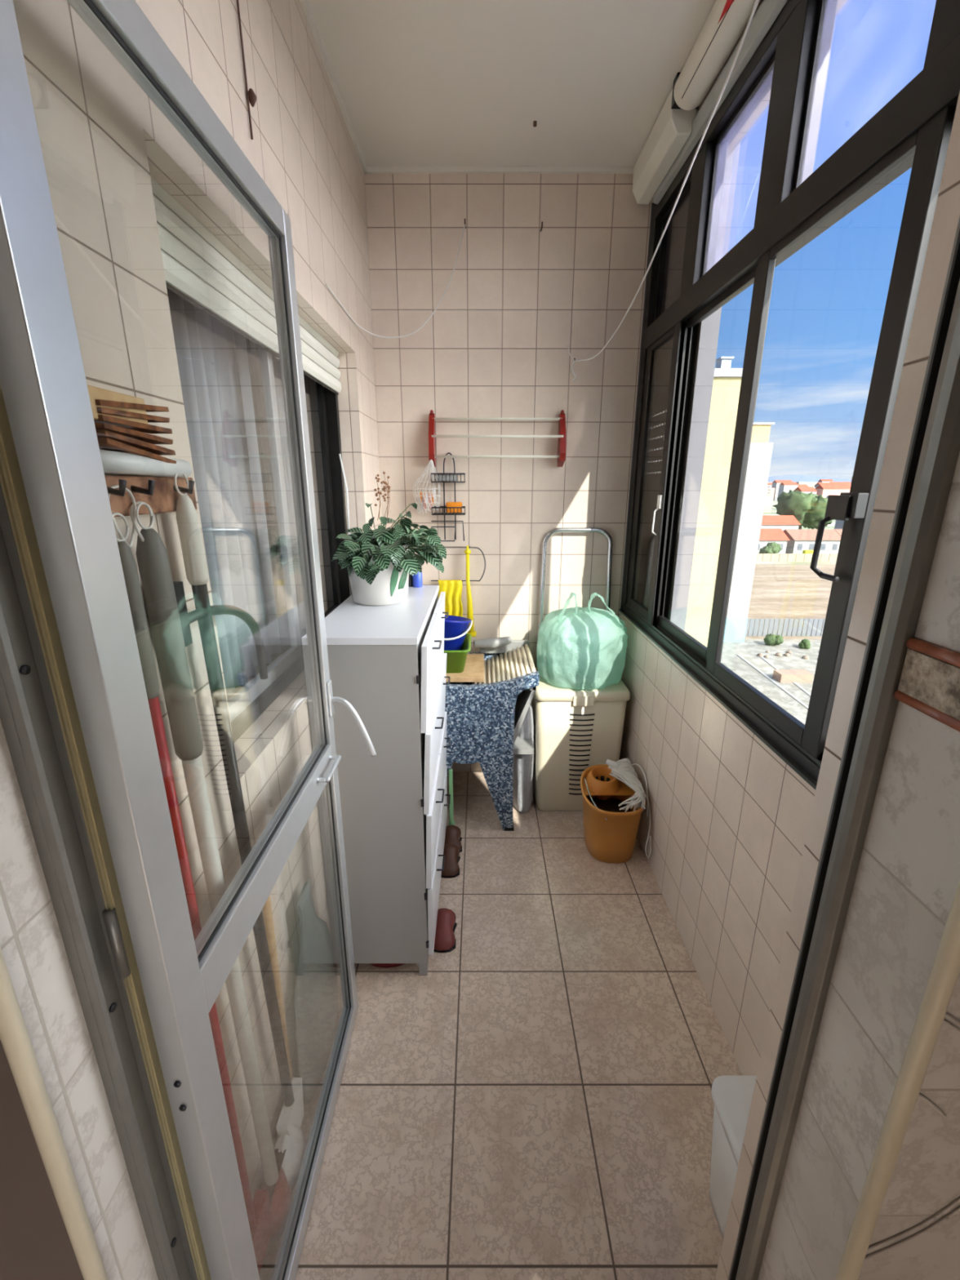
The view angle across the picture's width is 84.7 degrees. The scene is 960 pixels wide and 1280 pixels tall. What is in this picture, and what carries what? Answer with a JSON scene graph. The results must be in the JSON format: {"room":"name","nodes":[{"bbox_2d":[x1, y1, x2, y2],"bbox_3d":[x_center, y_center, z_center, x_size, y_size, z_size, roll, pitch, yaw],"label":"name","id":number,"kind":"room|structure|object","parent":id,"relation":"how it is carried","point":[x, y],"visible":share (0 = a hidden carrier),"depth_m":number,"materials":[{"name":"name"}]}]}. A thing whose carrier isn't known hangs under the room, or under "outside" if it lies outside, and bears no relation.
{"room":"enclosed balcony","nodes":[
{"label":"enclosed balcony","id":0,"kind":"room"},
{"bbox_2d":[13,0,382,1200],"bbox_3d":[-0.559,-0.312,1.565,0.202,2.690,2.178,0,16,0],"label":"wall","id":1,"kind":"structure","parent":0,"point":[102,137],"depth_m":0.97,"materials":[{"name":"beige tile"}]},
{"bbox_2d":[104,475,196,516],"bbox_3d":[-0.434,-0.192,0.697,0.047,0.048,0.245,0,16,0],"label":"rack","id":2,"kind":"object","parent":1,"relation":"attached to","point":[161,494],"visible":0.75,"depth_m":0.69,"materials":[{"name":"brown wood"}]},
{"bbox_2d":[108,484,152,547],"bbox_3d":[-0.432,-0.152,0.654,0.011,0.079,0.077,0,16,0],"label":"hoop","id":3,"kind":"object","parent":2,"relation":"hanging from","point":[133,508],"visible":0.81,"depth_m":0.66,"materials":[{"name":"plastic"}]},
{"bbox_2d":[93,399,176,463],"bbox_3d":[-0.440,-0.262,0.662,0.029,0.076,0.139,0,16,0],"label":"wooden slats","id":4,"kind":"object","parent":2,"relation":"on","point":[113,433],"visible":0.73,"depth_m":0.65,"materials":[{"name":"brown wood"}]},
{"bbox_2d":[87,384,147,423],"bbox_3d":[-0.442,-0.276,0.625,0.024,0.035,0.115,0,16,0],"label":"wooden block","id":5,"kind":"object","parent":4,"relation":"on","point":[95,393],"visible":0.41,"depth_m":0.62,"materials":[{"name":"brown wood"}]},
{"bbox_2d":[99,449,191,477],"bbox_3d":[-0.437,-0.227,0.681,0.026,0.030,0.196,0,16,0],"label":"tube","id":6,"kind":"object","parent":2,"relation":"on","point":[113,462],"visible":0.66,"depth_m":0.66,"materials":[{"name":"plastic"}]},
{"bbox_2d":[111,512,271,1275],"bbox_3d":[-0.428,0.520,0.817,0.024,1.398,0.100,0,16,0],"label":"broom","id":7,"kind":"object","parent":2,"relation":"hanging from","point":[258,1211],"visible":0.69,"depth_m":0.74,"materials":[{"name":"red plastic"}]},
{"bbox_2d":[135,502,286,1206],"bbox_3d":[-0.428,0.462,0.891,0.038,1.348,0.103,0,16,0],"label":"broom","id":8,"kind":"object","parent":2,"relation":"hanging from","point":[152,556],"visible":0.98,"depth_m":0.76,"materials":[{"name":"white plastic"}]},
{"bbox_2d":[173,473,303,1136],"bbox_3d":[-0.428,0.442,0.996,0.031,1.448,0.120,0,16,0],"label":"mop","id":9,"kind":"object","parent":2,"relation":"hanging from","point":[187,517],"visible":0.95,"depth_m":0.89,"materials":[{"name":"white plastic"}]},
{"bbox_2d":[173,581,268,679],"bbox_3d":[-0.433,-0.001,0.885,0.037,0.241,0.288,0,16,0],"label":"hose","id":10,"kind":"object","parent":1,"relation":"hanging from","point":[185,618],"visible":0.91,"depth_m":0.84,"materials":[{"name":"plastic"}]},
{"bbox_2d":[235,0,257,139],"bbox_3d":[-0.449,-1.249,0.978,0.020,0.520,0.027,0,16,0],"label":"cable","id":11,"kind":"object","parent":1,"relation":"attached to","point":[251,97],"visible":1,"depth_m":1.03,"materials":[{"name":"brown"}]},
{"bbox_2d":[150,175,351,743],"bbox_3d":[-0.554,-0.406,1.468,0.092,1.025,1.275,0,16,0],"label":"window","id":12,"kind":"structure","parent":1,"relation":"in","point":[199,268],"depth_m":1.39,"materials":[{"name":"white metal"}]},
{"bbox_2d":[166,288,316,693],"bbox_3d":[-0.660,-0.399,1.472,0.056,0.970,1.210,0,16,0],"label":"curtain","id":13,"kind":"object","parent":12,"relation":"hanging from","point":[212,357],"visible":0.28,"depth_m":1.37,"materials":[{"name":"fabric"}]},
{"bbox_2d":[150,175,341,392],"bbox_3d":[-0.525,-0.822,1.345,0.014,0.157,1.267,0,16,0],"label":"roller shutter","id":14,"kind":"object","parent":12,"relation":"attached to","point":[199,268],"depth_m":1.07,"materials":[{"name":"plastic"}]},
{"bbox_2d":[300,0,634,173],"bbox_3d":[0.116,-1.586,1.162,1.148,0.018,1.928,0,16,0],"label":"trim","id":15,"kind":"structure","parent":1,"relation":"attached to","point":[367,170],"depth_m":2.07,"materials":[{"name":"paint"}]},
{"bbox_2d":[226,628,304,699],"bbox_3d":[-1.150,-0.430,1.594,0.900,2.100,2.100,0,16,0],"label":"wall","id":16,"kind":"structure","parent":0,"point":[246,680],"depth_m":2.80,"materials":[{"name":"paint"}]},
{"bbox_2d":[0,451,959,1279],"bbox_3d":[-0.400,0.009,0.480,2.400,2.690,0.204,0,16,0],"label":"wall","id":17,"kind":"structure","parent":0,"point":[908,875],"depth_m":0.57,"materials":[{"name":"tile"}]},
{"bbox_2d":[0,946,108,1279],"bbox_3d":[-0.427,0.037,0.386,0.017,2.690,0.017,0,16,0],"label":"trim","id":18,"kind":"structure","parent":17,"relation":"attached to","point":[15,1038],"depth_m":0.51,"materials":[{"name":"wood"}]},
{"bbox_2d":[835,879,959,1279],"bbox_3d":[0.437,0.030,0.411,0.017,2.690,0.017,0,16,0],"label":"trim","id":19,"kind":"structure","parent":17,"relation":"attached to","point":[945,970],"depth_m":0.53,"materials":[{"name":"wood"}]},
{"bbox_2d":[863,1012,959,1261],"bbox_3d":[0.507,0.547,0.568,0.144,0.400,0.004,0,16,0],"label":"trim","id":20,"kind":"structure","parent":17,"relation":"attached to","point":[957,1201],"depth_m":0.60,"materials":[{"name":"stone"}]},
{"bbox_2d":[893,636,959,732],"bbox_3d":[0.438,0.047,0.484,0.013,0.069,0.118,0,16,0],"label":"trim","id":21,"kind":"structure","parent":17,"relation":"attached to","point":[929,683],"depth_m":0.50,"materials":[{"name":"ceramic"}]},
{"bbox_2d":[259,771,742,1279],"bbox_3d":[-0.395,1.490,0.429,2.410,0.120,5.378,0,16,0],"label":"floor","id":22,"kind":"structure","parent":0,"point":[535,1104],"depth_m":1.36,"materials":[{"name":"beige tile"}]},
{"bbox_2d":[253,840,293,1080],"bbox_3d":[-0.445,0.790,1.157,0.018,0.791,0.048,0,16,0],"label":"wooden stick","id":23,"kind":"object","parent":22,"relation":"on","point":[267,908],"visible":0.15,"depth_m":1.13,"materials":[{"name":"brown wood"}]},
{"bbox_2d":[261,1167,291,1244],"bbox_3d":[-0.428,1.167,1.096,0.056,0.115,0.090,0,16,0],"label":"ball","id":24,"kind":"object","parent":22,"relation":"on","point":[281,1202],"visible":0.68,"depth_m":1.08,"materials":[{"name":"plastic"}]},
{"bbox_2d":[274,1124,304,1191],"bbox_3d":[-0.428,1.138,1.167,0.057,0.133,0.109,0,16,0],"label":"lace cloth","id":25,"kind":"object","parent":22,"relation":"on","point":[294,1144],"visible":0.6,"depth_m":1.15,"materials":[{"name":"white fabric"}]},
{"bbox_2d":[293,878,337,1105],"bbox_3d":[-0.427,0.869,1.352,0.052,0.544,0.306,0,16,0],"label":"clear bag","id":26,"kind":"object","parent":22,"relation":"on","point":[315,991],"visible":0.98,"depth_m":1.30,"materials":[{"name":"plastic"}]},
{"bbox_2d":[301,585,450,975],"bbox_3d":[-0.284,0.426,1.849,0.344,1.115,0.732,0,16,0],"label":"cabinet","id":27,"kind":"object","parent":22,"relation":"on","point":[388,662],"visible":0.97,"depth_m":1.50,"materials":[{"name":"white laminate"}]},
{"bbox_2d":[331,471,446,605],"bbox_3d":[-0.282,-0.331,1.709,0.366,0.416,0.508,0,16,0],"label":"potted plant","id":28,"kind":"object","parent":27,"relation":"on","point":[380,562],"visible":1,"depth_m":1.65,"materials":[{"name":"green plant"}]},
{"bbox_2d":[408,573,413,586],"bbox_3d":[-0.268,-0.233,2.012,0.025,0.055,0.025,0,16,0],"label":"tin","id":29,"kind":"object","parent":27,"relation":"on","point":[410,575],"visible":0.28,"depth_m":2.00,"materials":[{"name":"black metal"}]},
{"bbox_2d":[412,571,422,587],"bbox_3d":[-0.239,-0.250,1.994,0.038,0.098,0.042,13,21,36],"label":"spray bottle","id":30,"kind":"object","parent":27,"relation":"on","point":[417,582],"visible":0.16,"depth_m":1.99,"materials":[{"name":"plastic"}]},
{"bbox_2d":[368,963,405,968],"bbox_3d":[-0.300,1.014,1.734,0.170,0.044,0.111,0,16,0],"label":"slipper","id":31,"kind":"object","parent":22,"relation":"on","point":[379,965],"visible":0.04,"depth_m":1.69,"materials":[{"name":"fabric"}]},
{"bbox_2d":[433,908,457,952],"bbox_3d":[-0.126,0.985,1.793,0.089,0.074,0.120,0,16,0],"label":"shoe","id":32,"kind":"object","parent":22,"relation":"on","point":[445,939],"visible":0.74,"depth_m":1.78,"materials":[{"name":"red leather"}]},
{"bbox_2d":[440,843,460,878],"bbox_3d":[-0.126,0.887,2.124,0.089,0.074,0.120,0,16,0],"label":"shoe","id":33,"kind":"object","parent":22,"relation":"on","point":[451,851],"visible":0.74,"depth_m":2.11,"materials":[{"name":"brown leather"}]},
{"bbox_2d":[448,768,454,825],"bbox_3d":[-0.126,0.709,2.309,0.028,0.310,0.026,0,16,0],"label":"board","id":34,"kind":"object","parent":22,"relation":"on","point":[451,822],"visible":0.7,"depth_m":2.29,"materials":[{"name":"plastic"}]},
{"bbox_2d":[444,825,462,852],"bbox_3d":[-0.122,0.850,2.249,0.093,0.074,0.102,0,16,0],"label":"shoe","id":35,"kind":"object","parent":22,"relation":"on","point":[453,833],"visible":0.45,"depth_m":2.25,"materials":[{"name":"brown leather"}]},
{"bbox_2d":[444,636,539,831],"bbox_3d":[-0.060,0.409,2.478,0.606,0.790,0.480,0,16,0],"label":"sink","id":36,"kind":"object","parent":22,"relation":"on","point":[485,720],"visible":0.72,"depth_m":2.25,"materials":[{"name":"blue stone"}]},
{"bbox_2d":[445,653,484,682],"bbox_3d":[-0.141,0.122,2.369,0.318,0.022,0.325,0,16,0],"label":"wooden board","id":37,"kind":"object","parent":36,"relation":"on","point":[473,672],"visible":0.48,"depth_m":2.26,"materials":[{"name":"brown wood"}]},
{"bbox_2d":[444,633,471,673],"bbox_3d":[-0.175,0.059,2.348,0.270,0.108,0.280,0,16,0],"label":"tub","id":38,"kind":"object","parent":37,"relation":"on","point":[455,660],"visible":0.38,"depth_m":2.24,"materials":[{"name":"green plastic"}]},
{"bbox_2d":[444,614,472,650],"bbox_3d":[-0.150,-0.029,2.355,0.238,0.179,0.250,0,16,0],"label":"bucket","id":39,"kind":"object","parent":38,"relation":"in","point":[455,628],"visible":0.42,"depth_m":2.29,"materials":[{"name":"plastic"}]},
{"bbox_2d":[513,646,536,754],"bbox_3d":[-0.052,0.263,2.436,0.575,0.375,0.398,0,16,0],"label":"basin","id":40,"kind":"object","parent":36,"relation":"in","point":[523,664],"depth_m":2.30,"materials":[{"name":"plastic"}]},
{"bbox_2d":[512,702,534,813],"bbox_3d":[0.207,0.513,2.537,0.105,0.556,0.295,0,16,0],"label":"sack","id":41,"kind":"object","parent":22,"relation":"on","point":[523,764],"visible":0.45,"depth_m":2.44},
{"bbox_2d":[536,527,613,667],"bbox_3d":[0.465,0.097,2.640,0.383,1.297,0.032,0,16,0],"label":"step ladder","id":42,"kind":"object","parent":22,"relation":"on","point":[604,532],"visible":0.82,"depth_m":2.49,"materials":[{"name":"metal"}]},
{"bbox_2d":[531,667,630,811],"bbox_3d":[0.455,0.478,2.551,0.424,0.616,0.350,0,16,0],"label":"laundry hamper","id":43,"kind":"object","parent":22,"relation":"on","point":[575,731],"visible":0.87,"depth_m":2.38,"materials":[{"name":"beige plastic"}]},
{"bbox_2d":[536,592,627,689],"bbox_3d":[0.465,-0.022,2.402,0.407,0.426,0.350,0,16,0],"label":"plastic bag","id":44,"kind":"object","parent":43,"relation":"on","point":[579,648],"visible":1,"depth_m":2.29,"materials":[{"name":"plastic"}]},
{"bbox_2d":[580,764,645,862],"bbox_3d":[0.550,0.732,2.224,0.252,0.315,0.316,0,16,0],"label":"bucket","id":45,"kind":"object","parent":22,"relation":"on","point":[610,833],"visible":0.9,"depth_m":2.15,"materials":[{"name":"orange plastic"}]},
{"bbox_2d":[605,758,651,857],"bbox_3d":[0.617,0.690,2.197,0.144,0.295,0.292,0,16,0],"label":"mop","id":46,"kind":"object","parent":45,"relation":"on","point":[623,769],"visible":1,"depth_m":2.15,"materials":[{"name":"white fabric"}]},
{"bbox_2d":[709,1075,756,1239],"bbox_3d":[0.585,1.075,1.053,0.224,0.320,0.184,0,16,0],"label":"box","id":47,"kind":"object","parent":22,"relation":"on","point":[731,1095],"visible":0.21,"depth_m":1.05,"materials":[{"name":"white plastic"}]},
{"bbox_2d":[307,0,715,166],"bbox_3d":[-0.350,-1.220,-0.372,2.500,0.150,5.378,0,16,0],"label":"ceiling","id":48,"kind":"structure","parent":0,"point":[420,82],"depth_m":1.60,"materials":[{"name":"paint"}]},
{"bbox_2d":[568,0,759,382],"bbox_3d":[0.553,-1.290,1.499,0.176,0.781,1.400,-2,17,-8],"label":"washing line","id":49,"kind":"object","parent":48,"relation":"hanging from","point":[756,1],"visible":1,"depth_m":1.57,"materials":[{"name":"white fabric"}]},
{"bbox_2d":[364,173,721,771],"bbox_3d":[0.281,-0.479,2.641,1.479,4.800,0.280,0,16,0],"label":"wall","id":50,"kind":"structure","parent":0,"point":[518,294],"depth_m":2.29,"materials":[{"name":"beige tile"}]},
{"bbox_2d":[431,452,465,541],"bbox_3d":[-0.146,-0.644,2.388,0.160,0.395,0.090,0,16,0],"label":"wire caddy","id":51,"kind":"object","parent":50,"relation":"attached to","point":[444,507],"visible":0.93,"depth_m":2.37,"materials":[{"name":"metal"}]},
{"bbox_2d":[435,475,457,480],"bbox_3d":[-0.150,-0.728,2.366,0.100,0.026,0.040,0,16,0],"label":"pad","id":52,"kind":"object","parent":51,"relation":"in","point":[451,477],"visible":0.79,"depth_m":2.35,"materials":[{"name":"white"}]},
{"bbox_2d":[431,472,465,482],"bbox_3d":[-0.141,-0.728,2.363,0.150,0.040,0.090,0,16,0],"label":"basket","id":53,"kind":"object","parent":51,"relation":"on","point":[454,473],"depth_m":2.32,"materials":[{"name":"metal"}]},
{"bbox_2d":[431,506,465,515],"bbox_3d":[-0.141,-0.591,2.404,0.150,0.036,0.090,0,16,0],"label":"basket","id":54,"kind":"object","parent":51,"relation":"on","point":[441,507],"depth_m":2.37,"materials":[{"name":"metal"}]},
{"bbox_2d":[445,502,462,512],"bbox_3d":[-0.118,-0.605,2.402,0.072,0.046,0.044,0,16,0],"label":"sponge","id":55,"kind":"object","parent":51,"relation":"in","point":[447,504],"visible":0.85,"depth_m":2.38,"materials":[{"name":"plastic"}]},
{"bbox_2d":[431,546,485,581],"bbox_3d":[-0.106,-0.363,2.513,0.267,0.165,0.030,0,16,0],"label":"towel rail","id":56,"kind":"object","parent":50,"relation":"attached to","point":[468,546],"visible":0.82,"depth_m":2.49,"materials":[{"name":"metal"}]},
{"bbox_2d":[438,579,462,617],"bbox_3d":[-0.144,-0.173,2.542,0.123,0.235,0.027,0,16,0],"label":"cloth","id":57,"kind":"object","parent":56,"relation":"hanging from","point":[452,589],"visible":0.51,"depth_m":2.53,"materials":[{"name":"fabric"}]},
{"bbox_2d":[464,545,476,636],"bbox_3d":[-0.046,-0.229,2.520,0.056,0.440,0.039,0,16,0],"label":"dish brush","id":58,"kind":"object","parent":56,"relation":"hanging from","point":[469,602],"visible":0.78,"depth_m":2.52,"materials":[{"name":"yellow plastic"}]},
{"bbox_2d":[428,409,566,466],"bbox_3d":[0.075,-0.889,2.322,0.598,0.238,0.098,0,16,0],"label":"drying rack","id":59,"kind":"object","parent":50,"relation":"attached to","point":[561,456],"visible":0.92,"depth_m":2.31,"materials":[{"name":"red plastic"}]},
{"bbox_2d":[413,459,440,514],"bbox_3d":[-0.239,-0.696,2.362,0.125,0.256,0.064,0,16,0],"label":"bag","id":60,"kind":"object","parent":59,"relation":"hanging from","point":[430,462],"visible":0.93,"depth_m":2.35,"materials":[{"name":"white fabric"}]},
{"bbox_3d":[-0.060,-1.676,2.118,0.006,0.018,0.048,0,16,0],"label":"wall hook","id":61,"kind":"object","parent":50,"relation":"attached to","visible":0},
{"bbox_2d":[325,224,465,337],"bbox_3d":[-0.336,-1.351,1.883,0.183,0.469,0.799,9,19,29],"label":"washing line","id":62,"kind":"object","parent":61,"relation":"hanging from","point":[327,286],"visible":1,"depth_m":2.11,"materials":[{"name":"white fabric"}]},
{"bbox_2d":[619,0,815,1075],"bbox_3d":[0.775,-0.327,1.616,0.170,2.690,2.072,0,16,0],"label":"wall","id":63,"kind":"structure","parent":0,"point":[730,818],"depth_m":1.53,"materials":[{"name":"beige tile"}]},
{"bbox_2d":[632,71,697,204],"bbox_3d":[0.644,-1.728,1.847,0.088,0.134,0.478,0,16,0],"label":"box","id":64,"kind":"object","parent":63,"relation":"attached to","point":[673,127],"visible":0.81,"depth_m":1.79,"materials":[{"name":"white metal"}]},
{"bbox_2d":[618,0,959,789],"bbox_3d":[0.719,-0.685,1.432,0.111,1.695,1.922,0,16,0],"label":"window","id":65,"kind":"structure","parent":63,"relation":"in","point":[838,100],"depth_m":1.23,"materials":[{"name":"brown metal"}]},
{"bbox_2d":[636,337,673,608],"bbox_3d":[0.753,-0.879,2.128,0.010,1.600,0.396,0,16,0],"label":"sash","id":66,"kind":"object","parent":65,"relation":"attached to","point":[663,357],"depth_m":2.24,"materials":[{"name":"metal"}]},
{"bbox_2d":[653,176,691,320],"bbox_3d":[0.732,-1.432,1.959,0.020,0.385,0.370,0,16,0],"label":"light","id":67,"kind":"object","parent":65,"relation":"attached to","point":[669,255],"depth_m":2.01,"materials":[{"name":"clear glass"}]},
{"bbox_2d":[673,0,761,110],"bbox_3d":[0.640,-1.480,0.949,0.100,0.096,1.380,0,16,0],"label":"rolled blind","id":68,"kind":"object","parent":65,"relation":"attached to","point":[726,20],"visible":1,"depth_m":1.41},
{"bbox_2d":[701,53,775,276],"bbox_3d":[0.732,-1.290,1.480,0.020,0.385,0.400,0,16,0],"label":"light","id":69,"kind":"object","parent":65,"relation":"attached to","point":[735,153],"depth_m":1.49,"materials":[{"name":"clear glass"}]},
{"bbox_2d":[792,0,936,191],"bbox_3d":[0.732,-1.140,0.972,0.020,0.385,0.410,0,16,0],"label":"light","id":70,"kind":"object","parent":65,"relation":"attached to","point":[860,54],"depth_m":1.04,"materials":[{"name":"clear glass"}]},
{"bbox_2d":[715,91,959,1279],"bbox_3d":[0.620,-0.026,0.600,0.360,2.690,0.046,0,16,0],"label":"door frame","id":71,"kind":"structure","parent":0,"point":[947,211],"depth_m":0.61,"materials":[{"name":"metal"}]},
{"bbox_3d":[0.005,-1.077,0.187,0.870,0.440,0.242,0,16,0],"label":"lintel","id":72,"kind":"object","parent":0,"visible":0},
{"bbox_2d":[0,215,959,1279],"bbox_3d":[0.005,0.208,0.582,0.870,2.250,0.134,0,16,0],"label":"door frame","id":73,"kind":"structure","parent":72,"relation":"attached to","point":[39,717],"depth_m":0.56,"materials":[{"name":"metal"}]},
{"bbox_2d":[0,0,376,1279],"bbox_3d":[-0.333,0.247,0.930,0.138,1.971,0.727,0,16,1],"label":"door","id":74,"kind":"structure","parent":73,"relation":"attached to","point":[43,384],"depth_m":0.58,"materials":[{"name":"metal"}]},
{"label":"outside","id":75,"kind":"structure","parent":0,"visible":0},
{"bbox_2d":[720,500,835,724],"bbox_3d":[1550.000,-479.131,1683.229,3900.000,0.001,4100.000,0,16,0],"label":"ground","id":76,"kind":"structure","parent":75,"point":[780,590],"depth_m":73.65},
{"bbox_2d":[684,356,742,647],"bbox_3d":[15.125,-6.605,40.802,2.650,25.500,12.400,0,16,0],"label":"apartment building","id":77,"kind":"structure","parent":76,"relation":"on","point":[726,380],"depth_m":33.77,"materials":[{"name":"yellow paint"}]},
{"bbox_2d":[723,422,774,641],"bbox_3d":[28.960,-13.401,65.895,4.920,24.300,14.020,0,16,0],"label":"apartment building","id":78,"kind":"structure","parent":76,"relation":"on","point":[760,451],"depth_m":58.96,"materials":[{"name":"white paint"}]},
{"bbox_2d":[763,497,773,512],"bbox_3d":[182.671,-91.193,354.437,22.681,9.806,10.100,0,16,0],"label":"building","id":79,"kind":"structure","parent":76,"relation":"on","point":[768,500],"depth_m":349.72,"materials":[{"name":"paint"}]},
{"bbox_2d":[759,542,781,553],"bbox_3d":[71.629,-21.988,130.179,5.666,4.369,4.764,0,16,0],"label":"bush","id":80,"kind":"object","parent":76,"relation":"on","point":[771,548],"visible":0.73,"depth_m":128.81,"materials":[{"name":"green plant"}]},
{"bbox_2d":[766,488,774,502],"bbox_3d":[286.470,-145.761,530.652,14.230,14.493,10.100,0,16,0],"label":"building","id":81,"kind":"structure","parent":76,"relation":"on","point":[771,491],"depth_m":525.12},
{"bbox_2d":[736,653,808,709],"bbox_3d":[27.900,3.749,50.643,0.240,0.060,15.200,1,17,3],"label":"kerb","id":82,"kind":"object","parent":76,"relation":"on","point":[738,655],"visible":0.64,"depth_m":49.58,"materials":[{"name":"concrete"}]},
{"bbox_2d":[756,528,789,553],"bbox_3d":[74.500,-26.145,139.827,9.800,6.800,10.000,0,16,0],"label":"house","id":83,"kind":"structure","parent":76,"relation":"on","point":[777,535],"depth_m":135.92,"materials":[{"name":"red tile"}]},
{"bbox_2d":[763,633,783,645],"bbox_3d":[34.044,0.014,61.125,2.089,1.553,1.448,3,17,10],"label":"bush","id":84,"kind":"object","parent":76,"relation":"on","point":[771,639],"visible":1,"depth_m":60.68,"materials":[{"name":"green plant"}]},
{"bbox_2d":[760,515,800,530],"bbox_3d":[92.000,-35.234,167.381,13.800,8.600,10.000,0,16,0],"label":"house","id":85,"kind":"structure","parent":76,"relation":"on","point":[783,522],"depth_m":163.27,"materials":[{"name":"red tile"}]},
{"bbox_2d":[771,480,792,500],"bbox_3d":[347.699,-172.640,607.157,18.692,22.642,11.000,0,16,0],"label":"building","id":86,"kind":"structure","parent":76,"relation":"on","point":[775,484],"depth_m":603.38,"materials":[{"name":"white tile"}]},
{"bbox_2d":[745,618,825,635],"bbox_3d":[40.250,-1.546,64.772,15.500,2.200,0.100,0,16,0],"label":"fence","id":87,"kind":"object","parent":76,"relation":"on","point":[781,621],"visible":0.55,"depth_m":64.72,"materials":[{"name":"metal"}]},
{"bbox_2d":[760,656,810,696],"bbox_3d":[29.800,3.749,50.643,0.240,0.060,15.200,2,17,6],"label":"kerb","id":88,"kind":"object","parent":76,"relation":"on","point":[762,657],"visible":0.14,"depth_m":49.58,"materials":[{"name":"concrete"}]},
{"bbox_2d":[777,482,798,501],"bbox_3d":[339.561,-163.712,581.217,14.902,20.236,11.000,0,16,0],"label":"building","id":89,"kind":"structure","parent":76,"relation":"on","point":[784,486],"depth_m":575.89,"materials":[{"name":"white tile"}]},
{"bbox_2d":[772,669,813,682],"bbox_3d":[29.900,3.451,50.347,3.000,0.800,1.400,0,16,0],"label":"planter","id":90,"kind":"object","parent":76,"relation":"on","point":[780,675],"visible":1,"depth_m":49.77,"materials":[{"name":"concrete"}]},
{"bbox_2d":[755,553,837,562],"bbox_3d":[93.950,-19.774,126.747,59.900,2.000,0.300,0,16,0],"label":"wall","id":91,"kind":"structure","parent":76,"relation":"on","point":[761,557],"depth_m":126.60,"materials":[{"name":"concrete"}]},
{"bbox_2d":[772,488,829,528],"bbox_3d":[105.330,-40.968,172.870,15.623,16.484,14.582,0,16,0],"label":"tree","id":92,"kind":"object","parent":76,"relation":"on","point":[810,508],"visible":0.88,"depth_m":167.76,"materials":[{"name":"green plant"}]},
{"bbox_2d":[797,484,808,486],"bbox_3d":[407.483,-190.712,676.777,21.403,17.806,11.000,0,16,0],"label":"building","id":93,"kind":"structure","parent":76,"relation":"on","point":[799,485],"depth_m":672.63,"materials":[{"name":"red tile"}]},
{"bbox_2d":[798,638,810,648],"bbox_3d":[37.153,0.494,60.147,1.402,1.192,1.182,-16,23,-43],"label":"bush","id":94,"kind":"object","parent":76,"relation":"on","point":[805,643],"visible":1,"depth_m":59.80,"materials":[{"name":"green plant"}]},
{"bbox_2d":[794,486,817,494],"bbox_3d":[229.657,-100.256,373.642,10.722,16.292,11.000,0,16,0],"label":"building","id":95,"kind":"structure","parent":76,"relation":"on","point":[807,490],"depth_m":368.75,"materials":[{"name":"red tile"}]},
{"bbox_2d":[795,481,817,487],"bbox_3d":[483.152,-223.590,781.975,27.779,21.184,10.100,0,16,0],"label":"building","id":96,"kind":"structure","parent":76,"relation":"on","point":[808,483],"depth_m":774.75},
{"bbox_2d":[802,550,813,553],"bbox_3d":[81.000,-21.001,130.190,2.000,2.400,1.200,0,16,0],"label":"hoarding","id":97,"kind":"object","parent":76,"relation":"on","point":[803,551],"visible":0.29,"depth_m":129.41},
{"bbox_2d":[782,528,840,553],"bbox_3d":[87.000,-26.049,139.855,12.800,6.600,10.000,0,16,0],"label":"house","id":98,"kind":"structure","parent":76,"relation":"on","point":[800,540],"depth_m":136.09,"materials":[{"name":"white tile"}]},
{"bbox_2d":[804,520,831,528],"bbox_3d":[117.890,-42.157,185.756,12.455,11.452,10.726,0,16,0],"label":"tree","id":99,"kind":"object","parent":76,"relation":"on","point":[827,523],"visible":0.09,"depth_m":183.93,"materials":[{"name":"green plant"}]},
{"bbox_2d":[813,482,833,487],"bbox_3d":[357.763,-153.879,548.877,14.595,19.723,11.000,0,16,0],"label":"building","id":100,"kind":"structure","parent":76,"relation":"on","point":[817,483],"depth_m":545.64,"materials":[{"name":"red tile"}]},
{"bbox_2d":[817,479,833,482],"bbox_3d":[529.994,-233.977,809.598,17.560,25.435,11.000,0,16,0],"label":"building","id":101,"kind":"structure","parent":76,"relation":"on","point":[820,480],"depth_m":803.26,"materials":[{"name":"red tile"}]},
{"bbox_2d":[814,484,851,497],"bbox_3d":[262.813,-104.736,386.000,30.505,17.873,11.000,0,16,0],"label":"building","id":102,"kind":"structure","parent":76,"relation":"on","point":[824,490],"depth_m":380.64,"materials":[{"name":"red tile"}]},
{"bbox_2d":[834,528,842,535],"bbox_3d":[100.500,-26.333,140.814,12.800,6.600,10.000,0,16,0],"label":"house","id":103,"kind":"structure","parent":76,"relation":"on","point":[838,531],"depth_m":139.11,"materials":[{"name":"brown tile"}]},
{"bbox_2d":[834,520,844,528],"bbox_3d":[141.000,-45.995,196.004,10.800,13.000,11.000,0,16,0],"label":"house","id":104,"kind":"structure","parent":76,"relation":"on","point":[838,523],"depth_m":199.56,"materials":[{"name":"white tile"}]},
{"bbox_2d":[830,481,850,484],"bbox_3d":[435.966,-181.335,639.818,23.984,20.791,11.000,0,16,0],"label":"building","id":105,"kind":"structure","parent":76,"relation":"on","point":[833,482],"depth_m":635.12,"materials":[{"name":"red tile"}]},
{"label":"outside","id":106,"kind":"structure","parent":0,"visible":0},
{"bbox_2d":[767,475,851,482],"bbox_3d":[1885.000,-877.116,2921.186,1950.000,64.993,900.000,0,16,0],"label":"hills","id":107,"kind":"structure","parent":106,"point":[794,478],"depth_m":2638.94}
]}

